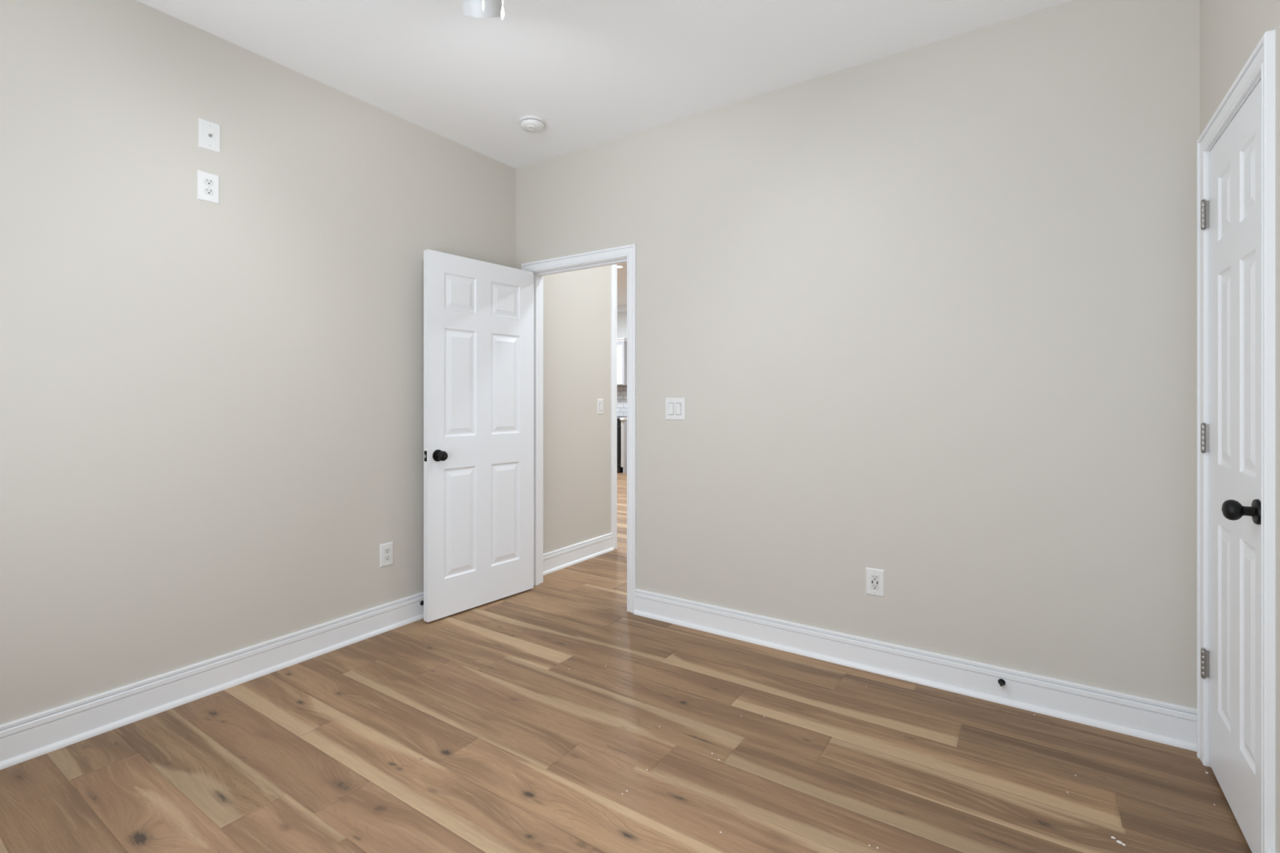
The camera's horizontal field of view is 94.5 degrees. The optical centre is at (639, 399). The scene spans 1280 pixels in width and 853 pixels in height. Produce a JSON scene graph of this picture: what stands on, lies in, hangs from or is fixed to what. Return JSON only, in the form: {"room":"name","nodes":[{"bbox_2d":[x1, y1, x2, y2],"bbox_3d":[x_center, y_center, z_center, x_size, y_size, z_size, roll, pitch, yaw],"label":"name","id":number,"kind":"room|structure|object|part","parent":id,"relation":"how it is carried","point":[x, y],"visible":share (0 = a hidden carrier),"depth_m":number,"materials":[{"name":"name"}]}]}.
{"room":"empty bedroom","nodes":[
{"label":"empty bedroom","id":0,"kind":"room"},
{"bbox_2d":[0,0,611,724],"bbox_3d":[-1.474,-0.218,3.039,0.120,2.870,4.370,0,0,34],"label":"wall","id":1,"kind":"structure","parent":0,"point":[211,415],"depth_m":2.46,"materials":[{"name":"beige paint"}]},
{"bbox_2d":[196,169,219,204],"bbox_3d":[-1.788,-0.879,2.453,0.008,0.121,0.079,0,0,34],"label":"wall outlet","id":2,"kind":"object","parent":1,"relation":"attached to","point":[207,184],"visible":1,"depth_m":2.45,"materials":[{"name":"white plastic"}]},
{"bbox_2d":[204,187,213,195],"bbox_3d":[-1.787,-0.860,2.452,0.003,0.027,0.034,0,0,34],"label":"receptacle","id":3,"kind":"object","parent":2,"relation":"attached to","point":[207,191],"depth_m":2.45,"materials":[{"name":"white plastic"}]},
{"bbox_2d":[204,178,213,186],"bbox_3d":[-1.787,-0.899,2.452,0.003,0.027,0.034,0,0,34],"label":"receptacle","id":4,"kind":"object","parent":2,"relation":"attached to","point":[207,182],"depth_m":2.45,"materials":[{"name":"white plastic"}]},
{"bbox_2d":[198,117,220,153],"bbox_3d":[-1.782,-1.095,2.454,0.017,0.121,0.079,0,0,34],"label":"cable wall plate","id":5,"kind":"object","parent":1,"relation":"attached to","point":[209,132],"visible":1,"depth_m":2.45,"materials":[{"name":"white plastic"}]},
{"bbox_2d":[0,591,423,769],"bbox_3d":[-1.684,1.148,2.590,0.028,0.138,3.150,0,0,34],"label":"baseboard","id":6,"kind":"structure","parent":1,"relation":"attached to","point":[22,740],"depth_m":2.37,"materials":[{"name":"white paint"}]},
{"bbox_2d":[379,542,393,568],"bbox_3d":[-1.338,0.821,3.128,0.008,0.121,0.079,0,0,34],"label":"wall outlet","id":7,"kind":"object","parent":1,"relation":"attached to","point":[386,550],"visible":1,"depth_m":3.12,"materials":[{"name":"white plastic"}]},
{"bbox_2d":[384,555,390,561],"bbox_3d":[-1.336,0.841,3.127,0.003,0.027,0.034,0,0,34],"label":"receptacle","id":8,"kind":"object","parent":7,"relation":"attached to","point":[387,557],"depth_m":3.13,"materials":[{"name":"white plastic"}]},
{"bbox_2d":[384,547,390,554],"bbox_3d":[-1.336,0.801,3.127,0.003,0.027,0.034,0,0,34],"label":"receptacle","id":9,"kind":"object","parent":7,"relation":"attached to","point":[387,550],"depth_m":3.13,"materials":[{"name":"white plastic"}]},
{"bbox_2d":[542,533,613,575],"bbox_3d":[-0.484,1.148,4.388,0.028,0.138,0.943,0,0,34],"label":"baseboard","id":10,"kind":"structure","parent":1,"relation":"attached to","point":[556,560],"depth_m":4.40,"materials":[{"name":"white paint"}]},
{"bbox_3d":[-0.478,1.206,4.384,0.013,0.021,0.943,0,0,34],"label":"shoe moulding","id":11,"kind":"part","parent":10,"relation":"part of","materials":[{"name":"white paint"}]},
{"bbox_2d":[597,399,603,413],"bbox_3d":[-0.311,0.057,4.663,0.010,0.120,0.074,0,0,34],"label":"light switch","id":12,"kind":"object","parent":1,"relation":"attached to","point":[600,402],"visible":1,"depth_m":4.66,"materials":[{"name":"white plastic"}]},
{"bbox_2d":[611,264,617,549],"bbox_3d":[-0.260,-0.218,4.841,0.138,2.870,0.060,0,0,34],"label":"trim","id":13,"kind":"structure","parent":1,"relation":"attached to","point":[614,267],"depth_m":4.80,"materials":[{"name":"white paint"}]},
{"bbox_2d":[136,0,1071,168],"bbox_3d":[-0.311,-1.573,1.673,3.330,0.100,3.150,0,0,34],"label":"ceiling","id":14,"kind":"structure","parent":0,"point":[595,72],"depth_m":2.58,"materials":[{"name":"white paint"}]},
{"bbox_2d":[462,0,504,20],"bbox_3d":[-0.548,-1.307,1.803,0.862,0.432,0.941,0,0,34],"label":"ceiling fan","id":15,"kind":"object","parent":14,"relation":"hanging from","point":[473,8],"visible":1,"depth_m":1.83,"materials":[{"name":"white metal"}]},
{"bbox_2d":[519,115,545,133],"bbox_3d":[-0.590,-1.498,3.242,0.140,0.051,0.140,0,0,34],"label":"smoke detector","id":16,"kind":"object","parent":14,"relation":"attached to","point":[532,124],"visible":1,"depth_m":3.20,"materials":[{"name":"white plastic"}]},
{"bbox_2d":[617,262,626,305],"bbox_3d":[-0.299,-1.703,7.166,9.650,0.100,6.000,0,0,34],"label":"ceiling","id":17,"kind":"structure","parent":0,"point":[621,273],"depth_m":8.58,"materials":[{"name":"beige paint"}]},
{"bbox_2d":[617,265,624,268],"bbox_3d":[-0.279,-1.649,7.369,0.176,0.005,0.176,0,0,34],"label":"recessed light","id":18,"kind":"object","parent":17,"relation":"in","point":[618,266],"visible":0.54,"depth_m":7.36,"materials":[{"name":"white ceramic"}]},
{"bbox_2d":[617,311,626,467],"bbox_3d":[1.257,-0.218,9.498,9.650,2.870,0.132,0,0,34],"label":"wall","id":19,"kind":"structure","parent":0,"point":[621,389],"depth_m":10.48,"materials":[{"name":"tile"}]},
{"bbox_2d":[617,337,626,385],"bbox_3d":[-0.562,-0.643,10.429,0.940,0.800,0.356,0,0,34],"label":"upper cabinet","id":20,"kind":"object","parent":19,"relation":"attached to","point":[621,342],"visible":0.25,"depth_m":10.08,"materials":[{"name":"white paint"}]},
{"bbox_3d":[-0.471,-0.588,10.179,0.421,0.670,0.020,0,0,34],"label":"door","id":21,"kind":"part","parent":20,"relation":"part of","materials":[{"name":"white paint"}]},
{"bbox_3d":[-0.562,-1.016,10.429,0.940,0.055,0.356,0,0,34],"label":"crown","id":22,"kind":"part","parent":20,"relation":"part of","materials":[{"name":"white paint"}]},
{"bbox_2d":[617,304,626,311],"bbox_3d":[1.154,-1.603,9.451,9.530,0.100,0.085,0,0,34],"label":"trim","id":23,"kind":"structure","parent":19,"relation":"attached to","point":[620,308],"depth_m":10.43,"materials":[{"name":"white paint"}]},
{"bbox_2d":[0,467,1252,852],"bbox_3d":[-0.947,1.218,5.584,10.330,0.001,9.256,0,0,34],"label":"floor","id":24,"kind":"structure","parent":0,"point":[464,731],"depth_m":1.99,"materials":[{"name":"brown wood"}]},
{"bbox_2d":[617,417,625,473],"bbox_3d":[-0.493,0.767,10.172,0.760,0.900,0.696,0,0,34],"label":"range","id":25,"kind":"object","parent":24,"relation":"on","point":[619,422],"visible":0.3,"depth_m":9.75,"materials":[{"name":"black metal"}]},
{"bbox_2d":[617,426,620,459],"bbox_3d":[-0.660,0.717,9.922,0.740,0.560,0.096,0,0,34],"label":"oven","id":26,"kind":"object","parent":25,"relation":"in","point":[618,427],"depth_m":9.74,"materials":[{"name":"black metal"}]},
{"bbox_3d":[-0.628,1.169,9.971,0.740,0.095,0.060,0,0,34],"label":"kick plate","id":27,"kind":"part","parent":25,"relation":"part of","materials":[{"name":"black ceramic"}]},
{"bbox_2d":[621,420,626,473],"bbox_3d":[-0.125,0.779,9.984,0.054,0.875,0.600,0,0,34],"label":"base cabinet","id":28,"kind":"object","parent":24,"relation":"on","point":[624,423],"visible":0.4,"depth_m":9.74,"materials":[{"name":"beige paint"}]},
{"bbox_2d":[515,0,1199,708],"bbox_3d":[-1.933,-0.218,4.719,9.650,2.870,0.115,0,0,34],"label":"wall","id":29,"kind":"structure","parent":0,"point":[925,316],"depth_m":2.52,"materials":[{"name":"beige paint"}]},
{"bbox_2d":[423,248,533,622],"bbox_3d":[-0.926,0.197,3.500,0.175,2.016,0.773,0,0,39],"label":"door","id":30,"kind":"structure","parent":29,"relation":"in","point":[478,314],"depth_m":3.44,"materials":[{"name":"white paint"}]},
{"bbox_3d":[-1.162,0.308,3.206,0.025,0.057,0.002,0,0,39],"label":"latch plate","id":31,"kind":"part","parent":30,"relation":"part of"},
{"bbox_3d":[-1.081,0.308,3.221,0.068,0.065,0.065,0,0,39],"label":"knob","id":32,"kind":"part","parent":30,"relation":"part of","materials":[{"name":"black metal"}]},
{"bbox_2d":[521,244,636,613],"bbox_3d":[-0.360,0.167,3.669,0.894,2.101,0.151,0,0,34],"label":"door frame","id":33,"kind":"structure","parent":29,"relation":"attached to","point":[627,254],"depth_m":3.54,"materials":[{"name":"white paint"}]},
{"bbox_2d":[665,397,684,420],"bbox_3d":[0.189,0.052,3.227,0.124,0.122,0.010,0,0,34],"label":"light switch","id":34,"kind":"object","parent":29,"relation":"attached to","point":[674,406],"visible":1,"depth_m":3.22,"materials":[{"name":"white plastic"}]},
{"bbox_2d":[866,567,884,597],"bbox_3d":[1.053,0.820,2.652,0.079,0.121,0.008,0,0,34],"label":"wall outlet","id":35,"kind":"object","parent":29,"relation":"attached to","point":[875,578],"visible":1,"depth_m":2.65,"materials":[{"name":"white plastic"}]},
{"bbox_2d":[633,588,1196,751],"bbox_3d":[0.956,1.148,2.705,2.368,0.138,0.028,0,0,34],"label":"baseboard","id":36,"kind":"structure","parent":29,"relation":"attached to","point":[1146,718],"depth_m":2.48,"materials":[{"name":"white paint"}]},
{"bbox_2d":[998,679,1005,691],"bbox_3d":[1.431,1.134,2.343,0.026,0.026,0.071,0,0,34],"label":"door stop","id":37,"kind":"object","parent":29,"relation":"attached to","point":[1002,682],"visible":1,"depth_m":2.36,"materials":[{"name":"black rubber"}]},
{"bbox_2d":[1200,0,1279,852],"bbox_3d":[1.090,-0.203,0.666,0.120,2.840,3.270,0,0,34],"label":"wall","id":38,"kind":"structure","parent":0,"point":[1230,30],"depth_m":1.56,"materials":[{"name":"beige paint"}]},
{"bbox_2d":[1200,80,1261,852],"bbox_3d":[1.704,0.194,1.720,0.103,2.018,0.595,0,0,34],"label":"door","id":39,"kind":"structure","parent":38,"relation":"in","point":[1232,214],"depth_m":1.69,"materials":[{"name":"white paint"}]},
{"bbox_3d":[1.884,0.875,1.950,0.032,0.089,0.002,0,0,34],"label":"hinge plate","id":40,"kind":"part","parent":39,"relation":"part of","materials":[{"name":"silver metal"}]},
{"bbox_3d":[1.884,-0.612,1.950,0.032,0.089,0.002,0,0,34],"label":"hinge plate","id":41,"kind":"part","parent":39,"relation":"part of","materials":[{"name":"silver metal"}]},
{"bbox_3d":[1.884,0.128,1.950,0.032,0.089,0.002,0,0,34],"label":"hinge plate","id":42,"kind":"part","parent":39,"relation":"part of","materials":[{"name":"silver metal"}]},
{"bbox_3d":[1.564,0.290,1.542,0.068,0.065,0.065,0,0,34],"label":"knob","id":43,"kind":"part","parent":39,"relation":"part of","materials":[{"name":"black metal"}]},
{"bbox_2d":[1196,29,1275,852],"bbox_3d":[1.758,0.167,1.683,0.138,2.100,0.719,0,0,34],"label":"door frame","id":44,"kind":"structure","parent":38,"relation":"attached to","point":[1260,65],"depth_m":1.43,"materials":[{"name":"white paint"}]}
]}

